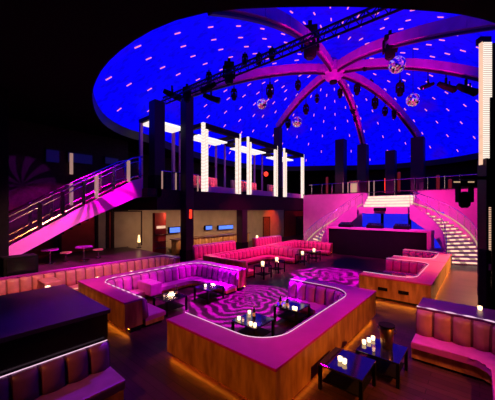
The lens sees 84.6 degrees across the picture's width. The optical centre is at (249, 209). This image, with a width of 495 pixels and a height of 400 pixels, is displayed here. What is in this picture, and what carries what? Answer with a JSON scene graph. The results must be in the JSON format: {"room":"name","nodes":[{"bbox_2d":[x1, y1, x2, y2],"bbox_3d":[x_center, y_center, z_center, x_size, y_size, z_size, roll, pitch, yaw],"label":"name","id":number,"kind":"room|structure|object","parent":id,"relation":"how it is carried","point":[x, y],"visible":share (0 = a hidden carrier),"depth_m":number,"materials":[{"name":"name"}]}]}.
{"room":"entertainment venue","nodes":[
{"label":"entertainment venue","id":0,"kind":"room"},
{"bbox_2d":[0,247,162,276],"bbox_3d":[-10.774,3.075,13.163,5.650,0.850,12.200,0,0,40],"label":"floor","id":1,"kind":"structure","parent":0,"point":[120,253],"depth_m":15.18,"materials":[{"name":"brown wood"}]},
{"bbox_2d":[0,88,8,256],"bbox_3d":[-10.720,-1.150,11.085,1.240,7.600,1.340,0,0,40],"label":"pillar","id":2,"kind":"structure","parent":1,"relation":"on","point":[4,93],"depth_m":11.08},
{"bbox_2d":[0,253,37,276],"bbox_3d":[-9.471,2.265,11.173,0.830,0.770,1.100,0,0,40],"label":"speaker","id":3,"kind":"object","parent":1,"relation":"on","point":[11,265],"visible":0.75,"depth_m":10.89},
{"bbox_2d":[7,257,35,275],"bbox_3d":[-9.166,2.275,10.915,0.030,0.650,0.900,0,0,40],"label":"grille","id":4,"kind":"object","parent":3,"relation":"attached to","point":[15,265],"depth_m":10.88,"materials":[{"name":"black paint"}]},
{"bbox_2d":[41,248,58,264],"bbox_3d":[-9.853,2.290,13.400,0.720,0.720,0.720,0,0,40],"label":"side table","id":5,"kind":"object","parent":1,"relation":"on","point":[48,249],"visible":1,"depth_m":13.35,"materials":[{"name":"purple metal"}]},
{"bbox_2d":[75,245,92,261],"bbox_3d":[-8.666,2.275,14.200,0.800,0.750,0.800,0,0,40],"label":"side table","id":6,"kind":"object","parent":1,"relation":"on","point":[85,246],"visible":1,"depth_m":14.16,"materials":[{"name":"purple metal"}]},
{"bbox_2d":[9,118,283,255],"bbox_3d":[-5.023,-0.750,24.538,0.250,8.500,29.000,0,0,40],"label":"wall","id":7,"kind":"structure","parent":0,"point":[31,177],"depth_m":16.88,"materials":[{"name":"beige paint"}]},
{"bbox_2d":[45,148,58,162],"bbox_3d":[-11.811,-3.226,16.227,0.110,0.837,0.707,0,0,40],"label":"lit window","id":8,"kind":"structure","parent":7,"relation":"in","point":[50,155],"depth_m":16.18,"materials":[{"name":"blue"}]},
{"bbox_2d":[60,217,95,251],"bbox_3d":[-10.902,1.350,17.318,0.070,2.600,2.031,0,0,40],"label":"wall panel","id":9,"kind":"object","parent":7,"relation":"attached to","point":[84,234],"visible":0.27,"depth_m":17.39,"materials":[{"name":"red paint"}]},
{"bbox_2d":[67,151,91,163],"bbox_3d":[-10.857,-3.288,17.356,0.110,0.695,1.426,0,0,40],"label":"lit window","id":10,"kind":"structure","parent":7,"relation":"in","point":[77,158],"depth_m":17.35,"materials":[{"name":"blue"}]},
{"bbox_2d":[97,211,106,248],"bbox_3d":[-10.001,1.350,18.384,0.070,2.600,0.637,0,0,40],"label":"wall panel","id":11,"kind":"object","parent":7,"relation":"attached to","point":[101,218],"visible":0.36,"depth_m":18.40,"materials":[{"name":"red paint"}]},
{"bbox_2d":[108,211,111,248],"bbox_3d":[-9.667,1.350,18.779,0.070,2.600,0.266,0,0,40],"label":"wall panel","id":12,"kind":"object","parent":7,"relation":"attached to","point":[109,212],"visible":1,"depth_m":18.75,"materials":[{"name":"red paint"}]},
{"bbox_2d":[104,156,117,164],"bbox_3d":[-9.610,-3.396,18.832,0.110,0.536,0.931,0,0,40],"label":"lit window","id":13,"kind":"structure","parent":7,"relation":"in","point":[107,160],"depth_m":18.74,"materials":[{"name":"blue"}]},
{"bbox_2d":[113,211,141,247],"bbox_3d":[-8.851,1.350,19.745,0.070,2.600,2.127,0,0,40],"label":"wall panel","id":14,"kind":"object","parent":7,"relation":"attached to","point":[127,225],"visible":0.93,"depth_m":19.65,"materials":[{"name":"beige paint"}]},
{"bbox_2d":[263,217,269,236],"bbox_3d":[1.978,2.150,32.559,0.070,2.700,1.398,0,0,40],"label":"door","id":15,"kind":"structure","parent":7,"relation":"in","point":[266,220],"depth_m":32.55,"materials":[{"name":"brown wood"}]},
{"bbox_2d":[92,93,478,170],"bbox_3d":[6.015,-5.300,21.361,24.983,0.600,32.611,0,0,40],"label":"trim","id":16,"kind":"structure","parent":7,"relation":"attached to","point":[105,120],"depth_m":28.62,"materials":[{"name":"paint"}]},
{"bbox_2d":[284,210,302,236],"bbox_3d":[6.620,1.775,38.053,0.070,3.450,6.792,0,0,40],"label":"wall panel","id":17,"kind":"object","parent":7,"relation":"attached to","point":[289,215],"visible":0.56,"depth_m":36.67,"materials":[{"name":"red paint"}]},
{"bbox_2d":[138,188,161,197],"bbox_3d":[-7.479,-1.050,17.875,4.500,0.500,0.950,0,0,40],"label":"floor","id":18,"kind":"structure","parent":0,"point":[146,192],"depth_m":16.32,"materials":[{"name":"black paint"}]},
{"bbox_2d":[9,156,142,255],"bbox_3d":[-9.281,-0.504,14.736,2.000,5.567,6.326,0,0,40],"label":"staircase","id":19,"kind":"structure","parent":18,"relation":"attached to","point":[117,194],"depth_m":14.16,"materials":[{"name":"paint"}]},
{"bbox_2d":[128,152,291,192],"bbox_3d":[-7.316,-0.750,27.131,0.200,8.500,48.000,0,0,40],"label":"wall","id":20,"kind":"structure","parent":0,"point":[230,173],"depth_m":29.32,"materials":[{"name":"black paint"}]},
{"bbox_2d":[123,189,302,209],"bbox_3d":[-2.732,-0.650,26.203,8.000,1.300,18.500,0,0,40],"label":"floor","id":21,"kind":"structure","parent":0,"point":[169,199],"depth_m":20.25,"materials":[{"name":"red paint"}]},
{"bbox_2d":[148,99,165,188],"bbox_3d":[-5.996,-4.132,17.538,0.812,5.664,0.812,0,0,40],"label":"pillar","id":22,"kind":"structure","parent":21,"relation":"on","point":[156,109],"depth_m":17.27,"materials":[{"name":"paint"}]},
{"bbox_2d":[139,115,179,189],"bbox_3d":[-6.090,-3.775,19.286,1.800,4.950,2.800,0,0,40],"label":"frame","id":23,"kind":"object","parent":21,"relation":"on","point":[171,128],"visible":0.33,"depth_m":19.06,"materials":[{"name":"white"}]},
{"bbox_2d":[143,121,179,132],"bbox_3d":[-6.128,-5.925,19.319,1.500,0.150,2.400,0,0,40],"label":"ceiling light","id":24,"kind":"object","parent":23,"relation":"attached to","point":[171,128],"depth_m":19.29,"materials":[{"name":"white"}]},
{"bbox_2d":[194,176,217,191],"bbox_3d":[-3.599,-2.031,22.157,0.900,1.462,3.100,0,0,40],"label":"sofa","id":25,"kind":"object","parent":21,"relation":"on","point":[211,181],"visible":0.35,"depth_m":22.29,"materials":[{"name":"pink leather"}]},
{"bbox_2d":[179,122,240,193],"bbox_3d":[-3.179,-3.775,21.802,3.100,4.950,4.080,0,0,40],"label":"frame","id":26,"kind":"object","parent":21,"relation":"on","point":[203,138],"visible":0.8,"depth_m":21.14,"materials":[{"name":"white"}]},
{"bbox_2d":[194,134,226,143],"bbox_3d":[-3.117,-5.680,21.913,0.550,0.100,3.050,0,0,40],"label":"ceiling light","id":27,"kind":"object","parent":26,"relation":"attached to","point":[198,136],"depth_m":22.03,"materials":[{"name":"white"}]},
{"bbox_2d":[160,170,282,190],"bbox_3d":[-1.116,-1.885,22.074,0.100,1.170,13.680,0,0,40],"label":"railing","id":28,"kind":"object","parent":21,"relation":"on","point":[162,171],"visible":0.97,"depth_m":17.65,"materials":[{"name":"black metal"}]},
{"bbox_2d":[231,180,261,194],"bbox_3d":[-0.275,-2.031,26.090,0.900,1.462,3.600,0,0,40],"label":"sofa","id":29,"kind":"object","parent":21,"relation":"on","point":[243,184],"visible":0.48,"depth_m":25.88,"materials":[{"name":"pink leather"}]},
{"bbox_2d":[224,137,277,196],"bbox_3d":[0.145,-3.775,25.735,3.100,4.950,4.580,0,0,40],"label":"frame","id":30,"kind":"object","parent":21,"relation":"on","point":[250,140],"visible":0.8,"depth_m":24.93,"materials":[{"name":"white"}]},
{"bbox_2d":[230,147,258,154],"bbox_3d":[-0.443,-5.680,26.395,0.750,0.100,3.550,0,0,40],"label":"ceiling light","id":31,"kind":"object","parent":30,"relation":"attached to","point":[244,151],"depth_m":26.18,"materials":[{"name":"white"}]},
{"bbox_2d":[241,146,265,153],"bbox_3d":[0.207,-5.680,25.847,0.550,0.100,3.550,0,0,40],"label":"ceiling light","id":32,"kind":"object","parent":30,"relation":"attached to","point":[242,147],"depth_m":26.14,"materials":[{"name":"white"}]},
{"bbox_2d":[273,127,282,196],"bbox_3d":[2.788,-4.732,27.080,0.702,6.864,0.702,0,0,40],"label":"pillar","id":33,"kind":"structure","parent":21,"relation":"on","point":[277,131],"depth_m":26.82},
{"bbox_2d":[276,75,325,128],"bbox_3d":[4.520,-9.463,24.195,0.470,3.202,6.998,0,0,-31],"label":"ceiling beam","id":34,"kind":"structure","parent":33,"relation":"on","point":[318,80],"depth_m":24.03,"materials":[{"name":"paint"}]},
{"bbox_2d":[261,148,303,197],"bbox_3d":[3.631,-3.775,29.860,3.100,4.950,4.180,0,0,40],"label":"frame","id":35,"kind":"object","parent":21,"relation":"on","point":[285,158],"visible":0.82,"depth_m":29.22,"materials":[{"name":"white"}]},
{"bbox_2d":[0,0,494,178],"bbox_3d":[3.835,-5.000,17.707,29.000,0.001,48.000,0,0,40],"label":"ceiling","id":36,"kind":"structure","parent":0,"point":[53,53],"depth_m":7.84,"materials":[{"name":"black paint"}]},
{"bbox_2d":[93,7,494,165],"bbox_3d":[6.020,-8.646,21.374,24.973,6.091,32.584,0,0,40],"label":"ceiling","id":37,"kind":"structure","parent":0,"point":[129,65],"depth_m":21.26,"materials":[{"name":"blue"}]},
{"bbox_2d":[257,98,266,108],"bbox_3d":[0.854,-9.187,19.346,0.711,4.006,0.711,0,0,40],"label":"ball","id":38,"kind":"object","parent":37,"relation":"hanging from","point":[261,103],"visible":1,"depth_m":19.11,"materials":[{"name":"metal"}]},
{"bbox_2d":[207,8,332,71],"bbox_3d":[2.494,-8.327,14.139,0.470,5.462,14.901,0,0,30],"label":"ceiling beam","id":39,"kind":"structure","parent":37,"relation":"attached to","point":[275,18],"depth_m":11.46,"materials":[{"name":"paint"}]},
{"bbox_2d":[301,20,319,60],"bbox_3d":[3.510,-9.948,15.912,1.064,2.185,0.741,0,0,10],"label":"stage light","id":40,"kind":"object","parent":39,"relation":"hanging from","point":[309,53],"visible":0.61,"depth_m":15.64,"materials":[{"name":"black paint"}]},
{"bbox_2d":[160,8,403,103],"bbox_3d":[0.146,-6.510,11.987,13.504,0.410,0.450,0,0,38],"label":"lighting truss","id":41,"kind":"object","parent":37,"relation":"attached to","point":[374,11],"visible":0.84,"depth_m":10.60,"materials":[{"name":"metal"}]},
{"bbox_2d":[163,85,182,101],"bbox_3d":[-4.425,-6.696,15.629,1.112,0.870,0.430,0,0,-11],"label":"stage light","id":42,"kind":"object","parent":41,"relation":"hanging from","point":[165,91],"visible":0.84,"depth_m":15.49,"materials":[{"name":"black paint"}]},
{"bbox_2d":[183,84,190,102],"bbox_3d":[-3.427,-6.362,14.796,0.476,0.978,0.332,0,0,24],"label":"stage light","id":43,"kind":"object","parent":41,"relation":"hanging from","point":[187,95],"visible":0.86,"depth_m":14.68,"materials":[{"name":"black paint"}]},
{"bbox_2d":[199,82,216,92],"bbox_3d":[-2.110,-6.263,13.725,0.889,0.696,0.344,0,0,11],"label":"stage light","id":44,"kind":"object","parent":41,"relation":"hanging from","point":[208,86],"visible":0.91,"depth_m":13.63,"materials":[{"name":"black paint"}]},
{"bbox_2d":[203,91,220,103],"bbox_3d":[-2.576,-7.659,18.385,1.223,0.958,0.473,0,0,0],"label":"stage light","id":45,"kind":"object","parent":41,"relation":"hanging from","point":[210,96],"visible":0.9,"depth_m":18.24,"materials":[{"name":"black paint"}]},
{"bbox_2d":[223,58,234,84],"bbox_3d":[-0.996,-6.579,12.895,0.588,1.208,0.410,0,0,-9],"label":"stage light","id":46,"kind":"object","parent":41,"relation":"hanging from","point":[229,78],"visible":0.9,"depth_m":12.75,"materials":[{"name":"black paint"}]},
{"bbox_2d":[292,116,301,126],"bbox_3d":[4.242,-9.437,24.552,0.903,3.889,0.903,0,0,40],"label":"ball","id":47,"kind":"object","parent":37,"relation":"hanging from","point":[297,121],"visible":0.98,"depth_m":24.25,"materials":[{"name":"metal"}]},
{"bbox_2d":[321,57,344,84],"bbox_3d":[6.431,-10.725,21.012,1.800,1.950,1.800,0,0,40],"label":"hub","id":48,"kind":"object","parent":37,"relation":"attached to","point":[332,77],"visible":0.72,"depth_m":20.56,"materials":[{"name":"paint"}]},
{"bbox_2d":[388,55,405,73],"bbox_3d":[9.624,-10.058,17.808,1.048,2.177,1.048,0,0,40],"label":"ball","id":49,"kind":"object","parent":37,"relation":"hanging from","point":[397,64],"visible":0.98,"depth_m":17.48,"materials":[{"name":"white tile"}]},
{"bbox_2d":[343,58,478,81],"bbox_3d":[11.679,-8.431,17.807,11.573,5.262,0.470,0,0,31],"label":"ceiling beam","id":50,"kind":"structure","parent":37,"relation":"attached to","point":[412,64],"depth_m":17.71,"materials":[{"name":"paint"}]},
{"bbox_2d":[395,80,404,96],"bbox_3d":[10.281,-8.772,18.644,0.532,1.949,0.370,0,0,4],"label":"stage light","id":51,"kind":"object","parent":50,"relation":"hanging from","point":[401,89],"visible":1,"depth_m":18.54,"materials":[{"name":"black paint"}]},
{"bbox_2d":[455,78,478,96],"bbox_3d":[13.397,-7.629,16.787,1.334,1.224,0.516,0,0,0],"label":"stage light","id":52,"kind":"object","parent":50,"relation":"hanging from","point":[464,88],"visible":0.98,"depth_m":16.66,"materials":[{"name":"black paint"}]},
{"bbox_2d":[406,92,419,106],"bbox_3d":[10.904,-8.931,18.195,0.843,3.988,0.843,0,0,40],"label":"ball","id":53,"kind":"object","parent":37,"relation":"hanging from","point":[413,99],"visible":1,"depth_m":17.94,"materials":[{"name":"metal"}]},
{"bbox_2d":[337,15,494,71],"bbox_3d":[7.868,-8.267,14.222,0.470,5.542,13.083,0,0,-12],"label":"ceiling beam","id":54,"kind":"structure","parent":37,"relation":"attached to","point":[462,24],"depth_m":12.55,"materials":[{"name":"paint"}]},
{"bbox_2d":[382,30,397,60],"bbox_3d":[7.696,-9.074,14.952,0.756,1.552,0.526,0,0,20],"label":"stage light","id":55,"kind":"object","parent":54,"relation":"hanging from","point":[389,52],"visible":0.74,"depth_m":14.82,"materials":[{"name":"black paint"}]},
{"bbox_2d":[436,74,456,92],"bbox_3d":[12.549,-8.110,17.331,1.223,1.303,0.473,0,0,0],"label":"stage light","id":56,"kind":"object","parent":37,"relation":"hanging from","point":[451,88],"visible":0.95,"depth_m":17.22,"materials":[{"name":"black paint"}]},
{"bbox_2d":[108,234,492,399],"bbox_3d":[3.835,3.550,17.707,29.000,0.100,48.000,0,0,40],"label":"floor","id":57,"kind":"structure","parent":0,"point":[141,357],"depth_m":7.35,"materials":[{"name":"brown wood"}]},
{"bbox_2d":[0,284,109,376],"bbox_3d":[-5.536,2.750,4.495,2.860,1.500,5.040,0,0,40],"label":"counter","id":58,"kind":"object","parent":57,"relation":"on","point":[40,325],"visible":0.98,"depth_m":5.07,"materials":[{"name":"black paint"}]},
{"bbox_2d":[0,340,125,399],"bbox_3d":[-4.094,3.039,3.328,0.850,0.923,4.800,0,0,40],"label":"banquette","id":59,"kind":"object","parent":57,"relation":"on","point":[86,373],"visible":1,"depth_m":4.64,"materials":[{"name":"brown leather"}]},
{"bbox_2d":[0,254,179,295],"bbox_3d":[-8.036,3.010,10.555,1.500,0.980,11.750,0,0,40],"label":"banquette","id":60,"kind":"object","parent":57,"relation":"on","point":[69,277],"visible":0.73,"depth_m":11.64,"materials":[{"name":"pink leather"}]},
{"bbox_2d":[153,213,167,253],"bbox_3d":[-6.105,1.850,18.532,0.550,3.300,0.835,0,0,40],"label":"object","id":61,"kind":"object","parent":57,"relation":"on","point":[159,219],"visible":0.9,"depth_m":18.43,"materials":[{"name":"red paint"}]},
{"bbox_2d":[77,260,245,332],"bbox_3d":[-3.115,3.036,10.947,3.690,0.928,5.620,0,0,40],"label":"banquette","id":62,"kind":"object","parent":57,"relation":"on","point":[124,294],"visible":1,"depth_m":10.65,"materials":[{"name":"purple leather"}]},
{"bbox_2d":[153,291,186,316],"bbox_3d":[-2.784,3.250,9.488,0.840,0.500,0.840,0,0,40],"label":"table","id":63,"kind":"object","parent":57,"relation":"on","point":[170,304],"visible":0.98,"depth_m":9.41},
{"bbox_2d":[156,301,184,310],"bbox_3d":[-2.784,3.350,9.488,0.720,0.020,0.720,0,0,40],"label":"shelf","id":64,"kind":"object","parent":63,"relation":"attached to","point":[172,305],"depth_m":9.45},
{"bbox_2d":[180,95,193,262],"bbox_3d":[-4.154,-2.009,17.936,0.687,11.017,0.687,0,0,40],"label":"pillar","id":65,"kind":"structure","parent":57,"relation":"on","point":[186,109],"depth_m":17.72,"materials":[{"name":"paint"}]},
{"bbox_2d":[191,63,324,96],"bbox_3d":[0.926,-9.186,19.412,10.793,3.747,0.470,0,0,-16],"label":"ceiling beam","id":66,"kind":"structure","parent":65,"relation":"on","point":[290,69],"depth_m":19.43,"materials":[{"name":"paint"}]},
{"bbox_2d":[266,82,273,98],"bbox_3d":[1.438,-8.833,19.554,0.560,1.600,0.390,0,0,8],"label":"stage light","id":67,"kind":"object","parent":66,"relation":"hanging from","point":[270,93],"visible":1,"depth_m":19.42,"materials":[{"name":"black paint"}]},
{"bbox_2d":[194,283,223,303],"bbox_3d":[-1.604,3.250,10.651,0.840,0.500,0.840,0,0,40],"label":"table","id":68,"kind":"object","parent":57,"relation":"on","point":[208,295],"visible":1,"depth_m":10.57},
{"bbox_2d":[196,292,221,299],"bbox_3d":[-1.604,3.350,10.651,0.720,0.020,0.720,0,0,40],"label":"shelf","id":69,"kind":"object","parent":68,"relation":"attached to","point":[212,295],"depth_m":10.63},
{"bbox_2d":[170,232,249,254],"bbox_3d":[-3.141,2.890,24.519,0.950,1.220,8.800,0,0,40],"label":"bar counter","id":70,"kind":"object","parent":57,"relation":"on","point":[175,243],"depth_m":23.40,"materials":[{"name":"brown wood"}]},
{"bbox_2d":[192,240,235,260],"bbox_3d":[-2.284,2.925,19.212,1.050,1.150,4.000,0,0,40],"label":"banquette","id":71,"kind":"object","parent":57,"relation":"on","point":[199,250],"visible":0.73,"depth_m":18.88,"materials":[{"name":"pink leather"}]},
{"bbox_2d":[236,210,247,249],"bbox_3d":[-0.649,1.750,22.083,0.709,3.500,0.709,0,0,40],"label":"pillar","id":72,"kind":"structure","parent":57,"relation":"on","point":[241,243],"depth_m":21.84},
{"bbox_2d":[203,245,300,277],"bbox_3d":[0.381,3.050,16.927,3.070,0.900,5.990,0,0,40],"label":"banquette","id":73,"kind":"object","parent":57,"relation":"on","point":[244,257],"visible":0.87,"depth_m":17.83,"materials":[{"name":"pink leather"}]},
{"bbox_2d":[231,312,273,336],"bbox_3d":[0.083,3.250,7.458,0.840,0.500,0.840,0,0,40],"label":"table","id":74,"kind":"object","parent":57,"relation":"on","point":[257,331],"visible":0.84,"depth_m":7.42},
{"bbox_2d":[236,327,270,336],"bbox_3d":[0.083,3.350,7.458,0.720,0.020,0.720,0,0,40],"label":"shelf","id":75,"kind":"object","parent":74,"relation":"attached to","point":[261,332],"depth_m":7.48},
{"bbox_2d":[254,263,271,279],"bbox_3d":[0.660,3.175,14.105,0.672,0.650,0.672,0,0,40],"label":"table","id":76,"kind":"object","parent":57,"relation":"on","point":[261,273],"visible":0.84,"depth_m":13.99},
{"bbox_2d":[252,235,281,246],"bbox_3d":[1.806,2.925,23.742,1.050,1.150,3.800,0,0,40],"label":"banquette","id":77,"kind":"object","parent":57,"relation":"on","point":[259,241],"visible":0.65,"depth_m":23.33,"materials":[{"name":"pink leather"}]},
{"bbox_2d":[166,277,376,399],"bbox_3d":[1.042,3.041,7.616,3.160,0.919,5.660,0,0,40],"label":"banquette","id":78,"kind":"object","parent":57,"relation":"on","point":[278,367],"visible":1,"depth_m":5.63,"materials":[{"name":"brown wood"}]},
{"bbox_2d":[268,259,284,273],"bbox_3d":[1.514,3.175,15.348,0.672,0.650,0.672,0,0,40],"label":"table","id":79,"kind":"object","parent":57,"relation":"on","point":[278,268],"visible":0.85,"depth_m":15.31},
{"bbox_2d":[274,299,309,325],"bbox_3d":[1.333,3.250,8.627,0.840,0.500,0.840,0,0,40],"label":"table","id":80,"kind":"object","parent":57,"relation":"on","point":[289,314],"visible":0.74,"depth_m":8.54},
{"bbox_2d":[276,310,307,321],"bbox_3d":[1.333,3.350,8.627,0.720,0.020,0.720,0,0,40],"label":"shelf","id":81,"kind":"object","parent":80,"relation":"attached to","point":[288,315],"depth_m":8.61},
{"bbox_2d":[265,240,332,255],"bbox_3d":[3.850,3.050,21.033,3.470,0.900,4.240,0,0,40],"label":"banquette","id":82,"kind":"object","parent":57,"relation":"on","point":[326,248],"visible":0.61,"depth_m":21.85,"materials":[{"name":"pink leather"}]},
{"bbox_2d":[296,216,302,234],"bbox_3d":[6.979,2.200,38.323,0.070,2.600,1.947,0,0,40],"label":"door","id":83,"kind":"structure","parent":57,"relation":"on","point":[299,219],"depth_m":38.31,"materials":[{"name":"brown wood"}]},
{"bbox_2d":[295,253,309,265],"bbox_3d":[3.386,3.175,17.563,0.672,0.650,0.672,0,0,40],"label":"table","id":84,"kind":"object","parent":57,"relation":"on","point":[299,254],"visible":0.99,"depth_m":17.47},
{"bbox_2d":[304,194,362,241],"bbox_3d":[7.768,1.003,24.765,4.768,4.994,3.795,0,0,-31],"label":"curved staircase","id":85,"kind":"structure","parent":57,"relation":"on","point":[320,235],"depth_m":24.04,"materials":[{"name":"paint"}]},
{"bbox_2d":[318,347,375,399],"bbox_3d":[1.926,3.250,5.377,0.840,0.500,0.840,0,0,40],"label":"table","id":86,"kind":"object","parent":57,"relation":"on","point":[351,377],"visible":1,"depth_m":5.29,"materials":[{"name":"wood"}]},
{"bbox_2d":[322,370,371,396],"bbox_3d":[1.926,3.350,5.377,0.720,0.020,0.720,0,0,40],"label":"shelf","id":87,"kind":"object","parent":86,"relation":"attached to","point":[347,384],"depth_m":5.27,"materials":[{"name":"wood"}]},
{"bbox_2d":[327,226,433,258],"bbox_3d":[9.400,2.430,20.303,7.090,2.140,1.550,0,0,40],"label":"booth","id":88,"kind":"object","parent":57,"relation":"on","point":[383,243],"depth_m":19.69,"materials":[{"name":"paint"}]},
{"bbox_2d":[366,223,383,228],"bbox_3d":[9.359,1.173,20.371,1.100,0.374,0.600,0,0,40],"label":"mixing console","id":89,"kind":"object","parent":88,"relation":"on","point":[369,225],"visible":0.97,"depth_m":20.19,"materials":[{"name":"black paint"}]},
{"bbox_2d":[393,224,410,229],"bbox_3d":[10.734,1.173,19.209,1.000,0.374,0.600,0,0,40],"label":"mixing console","id":90,"kind":"object","parent":88,"relation":"on","point":[396,226],"visible":0.99,"depth_m":19.02,"materials":[{"name":"black paint"}]},
{"bbox_2d":[356,336,407,388],"bbox_3d":[2.861,3.250,5.896,0.840,0.500,0.840,0,0,40],"label":"table","id":91,"kind":"object","parent":57,"relation":"on","point":[388,362],"visible":0.81,"depth_m":5.77,"materials":[{"name":"wood"}]},
{"bbox_2d":[366,355,403,378],"bbox_3d":[2.861,3.350,5.896,0.720,0.020,0.720,0,0,40],"label":"shelf","id":92,"kind":"object","parent":91,"relation":"attached to","point":[385,368],"depth_m":5.77,"materials":[{"name":"wood"}]},
{"bbox_2d":[377,321,396,349],"bbox_3d":[2.979,2.748,5.927,0.326,0.504,0.326,0,0,-5],"label":"ice bucket","id":93,"kind":"object","parent":91,"relation":"on","point":[386,329],"visible":1,"depth_m":5.83,"materials":[{"name":"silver metal"}]},
{"bbox_2d":[359,257,445,305],"bbox_3d":[6.997,3.041,12.253,2.570,0.919,5.210,0,0,40],"label":"banquette","id":94,"kind":"object","parent":57,"relation":"on","point":[420,278],"visible":0.95,"depth_m":10.64,"materials":[{"name":"brown wood"}]},
{"bbox_2d":[392,249,451,277],"bbox_3d":[10.046,3.041,15.862,2.570,0.919,4.160,0,0,40],"label":"banquette","id":95,"kind":"object","parent":57,"relation":"on","point":[436,256],"visible":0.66,"depth_m":16.04,"materials":[{"name":"pink leather"}]},
{"bbox_2d":[410,192,476,264],"bbox_3d":[13.804,1.003,19.663,3.795,4.994,4.768,0,0,22],"label":"curved staircase","id":96,"kind":"structure","parent":57,"relation":"on","point":[451,236],"depth_m":19.28,"materials":[{"name":"paint"}]},
{"bbox_2d":[447,242,472,244],"bbox_3d":[14.273,2.276,18.534,2.328,0.104,0.020,0,0,-14],"label":"light","id":97,"kind":"object","parent":96,"relation":"attached to","point":[448,243],"depth_m":18.55,"materials":[{"name":"white"}]},
{"bbox_2d":[411,297,494,399],"bbox_3d":[3.969,2.961,4.154,3.140,1.078,6.470,0,0,40],"label":"banquette","id":98,"kind":"object","parent":57,"relation":"on","point":[460,338],"visible":1,"depth_m":6.12,"materials":[{"name":"pink leather"}]},
{"bbox_2d":[476,36,494,309],"bbox_3d":[8.217,-1.125,9.190,1.233,9.250,0.677,0,0,-9],"label":"column","id":99,"kind":"object","parent":57,"relation":"on","point":[486,162],"visible":0.92,"depth_m":8.98,"materials":[{"name":"white paint"}]},
{"bbox_2d":[453,176,488,207],"bbox_3d":[7.163,-0.585,8.845,1.315,1.035,0.350,0,0,0],"label":"stage light","id":100,"kind":"object","parent":99,"relation":"attached to","point":[464,199],"visible":1,"depth_m":8.76,"materials":[{"name":"black paint"}]},
{"bbox_2d":[292,163,476,195],"bbox_3d":[17.841,-3.150,34.282,29.000,3.700,0.200,0,0,40],"label":"wall","id":101,"kind":"structure","parent":0,"point":[460,169],"depth_m":33.76,"materials":[{"name":"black paint"}]},
{"bbox_2d":[303,188,476,251],"bbox_3d":[12.893,0.925,24.552,18.000,5.150,0.250,0,0,40],"label":"wall","id":102,"kind":"structure","parent":0,"point":[315,207],"depth_m":26.45,"materials":[{"name":"paint"}]},
{"bbox_2d":[359,195,415,213],"bbox_3d":[11.745,-0.495,23.349,3.900,1.590,3.030,0,0,40],"label":"staircase","id":103,"kind":"object","parent":102,"relation":"attached to","point":[394,204],"visible":0.79,"depth_m":23.13,"materials":[{"name":"paint"}]},
{"bbox_2d":[364,204,411,206],"bbox_3d":[11.728,-0.380,23.329,3.800,0.210,0.018,0,0,40],"label":"light","id":104,"kind":"object","parent":103,"relation":"on","point":[365,205],"depth_m":23.28,"materials":[{"name":"white"}]},
{"bbox_2d":[365,201,412,203],"bbox_3d":[11.974,-0.640,23.620,3.800,0.210,0.018,0,0,40],"label":"light","id":105,"kind":"object","parent":103,"relation":"on","point":[370,202],"depth_m":23.53,"materials":[{"name":"white"}]},
{"bbox_2d":[366,198,412,200],"bbox_3d":[12.219,-0.900,23.910,3.800,0.210,0.018,0,0,40],"label":"light","id":106,"kind":"object","parent":103,"relation":"on","point":[382,199],"depth_m":23.75,"materials":[{"name":"white"}]},
{"bbox_2d":[368,195,414,198],"bbox_3d":[12.464,-1.160,24.200,3.800,0.210,0.018,0,0,40],"label":"light","id":107,"kind":"object","parent":103,"relation":"on","point":[391,196],"depth_m":24.09,"materials":[{"name":"white"}]},
{"bbox_2d":[304,187,476,194],"bbox_3d":[12.874,-1.685,24.569,18.050,0.070,0.350,0,0,40],"label":"trim","id":108,"kind":"structure","parent":102,"relation":"attached to","point":[474,187],"depth_m":24.60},
{"bbox_2d":[362,212,443,247],"bbox_3d":[13.213,1.800,24.001,6.400,3.400,0.120,0,0,40],"label":"video screen","id":109,"kind":"object","parent":102,"relation":"attached to","point":[388,220],"visible":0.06,"depth_m":24.46,"materials":[{"name":"blue"}]},
{"bbox_3d":[17.487,-1.050,29.214,19.000,0.500,12.800,0,0,40],"label":"floor","id":110,"kind":"structure","parent":0,"visible":0},
{"bbox_2d":[335,138,346,192],"bbox_3d":[10.005,-4.498,29.906,1.088,6.396,1.088,0,0,40],"label":"pillar","id":111,"kind":"structure","parent":110,"relation":"on","point":[340,144],"depth_m":29.52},
{"bbox_2d":[349,180,360,192],"bbox_3d":[10.770,-2.150,27.900,1.000,1.700,0.700,0,0,40],"label":"podium","id":112,"kind":"object","parent":110,"relation":"on","point":[354,187],"visible":0.59,"depth_m":27.59,"materials":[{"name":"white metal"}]},
{"bbox_2d":[357,144,368,191],"bbox_3d":[11.675,-4.008,28.102,1.023,5.416,1.023,0,0,40],"label":"pillar","id":113,"kind":"structure","parent":110,"relation":"on","point":[362,149],"depth_m":27.76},
{"bbox_2d":[337,78,364,143],"bbox_3d":[9.186,-8.743,24.737,0.470,4.648,8.720,0,0,36],"label":"ceiling beam","id":114,"kind":"structure","parent":113,"relation":"on","point":[342,83],"depth_m":24.81,"materials":[{"name":"paint"}]},
{"bbox_2d":[384,150,397,195],"bbox_3d":[13.828,-3.543,26.675,0.971,4.486,0.971,0,0,40],"label":"pillar","id":115,"kind":"structure","parent":110,"relation":"on","point":[391,155],"depth_m":26.37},
{"bbox_2d":[309,174,476,195],"bbox_3d":[12.880,-2.050,24.924,16.500,1.500,0.100,0,0,40],"label":"railing","id":116,"kind":"object","parent":110,"relation":"on","point":[469,174],"visible":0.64,"depth_m":24.53,"materials":[{"name":"silver metal"}]},
{"bbox_2d":[410,136,424,194],"bbox_3d":[15.409,-3.952,24.947,1.156,5.304,1.156,0,0,40],"label":"pillar","id":117,"kind":"structure","parent":110,"relation":"on","point":[417,143],"depth_m":24.53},
{"bbox_2d":[341,72,420,136],"bbox_3d":[11.136,-8.687,23.074,9.665,4.761,0.470,0,0,-24],"label":"ceiling beam","id":118,"kind":"structure","parent":117,"relation":"on","point":[353,77],"depth_m":23.03,"materials":[{"name":"paint"}]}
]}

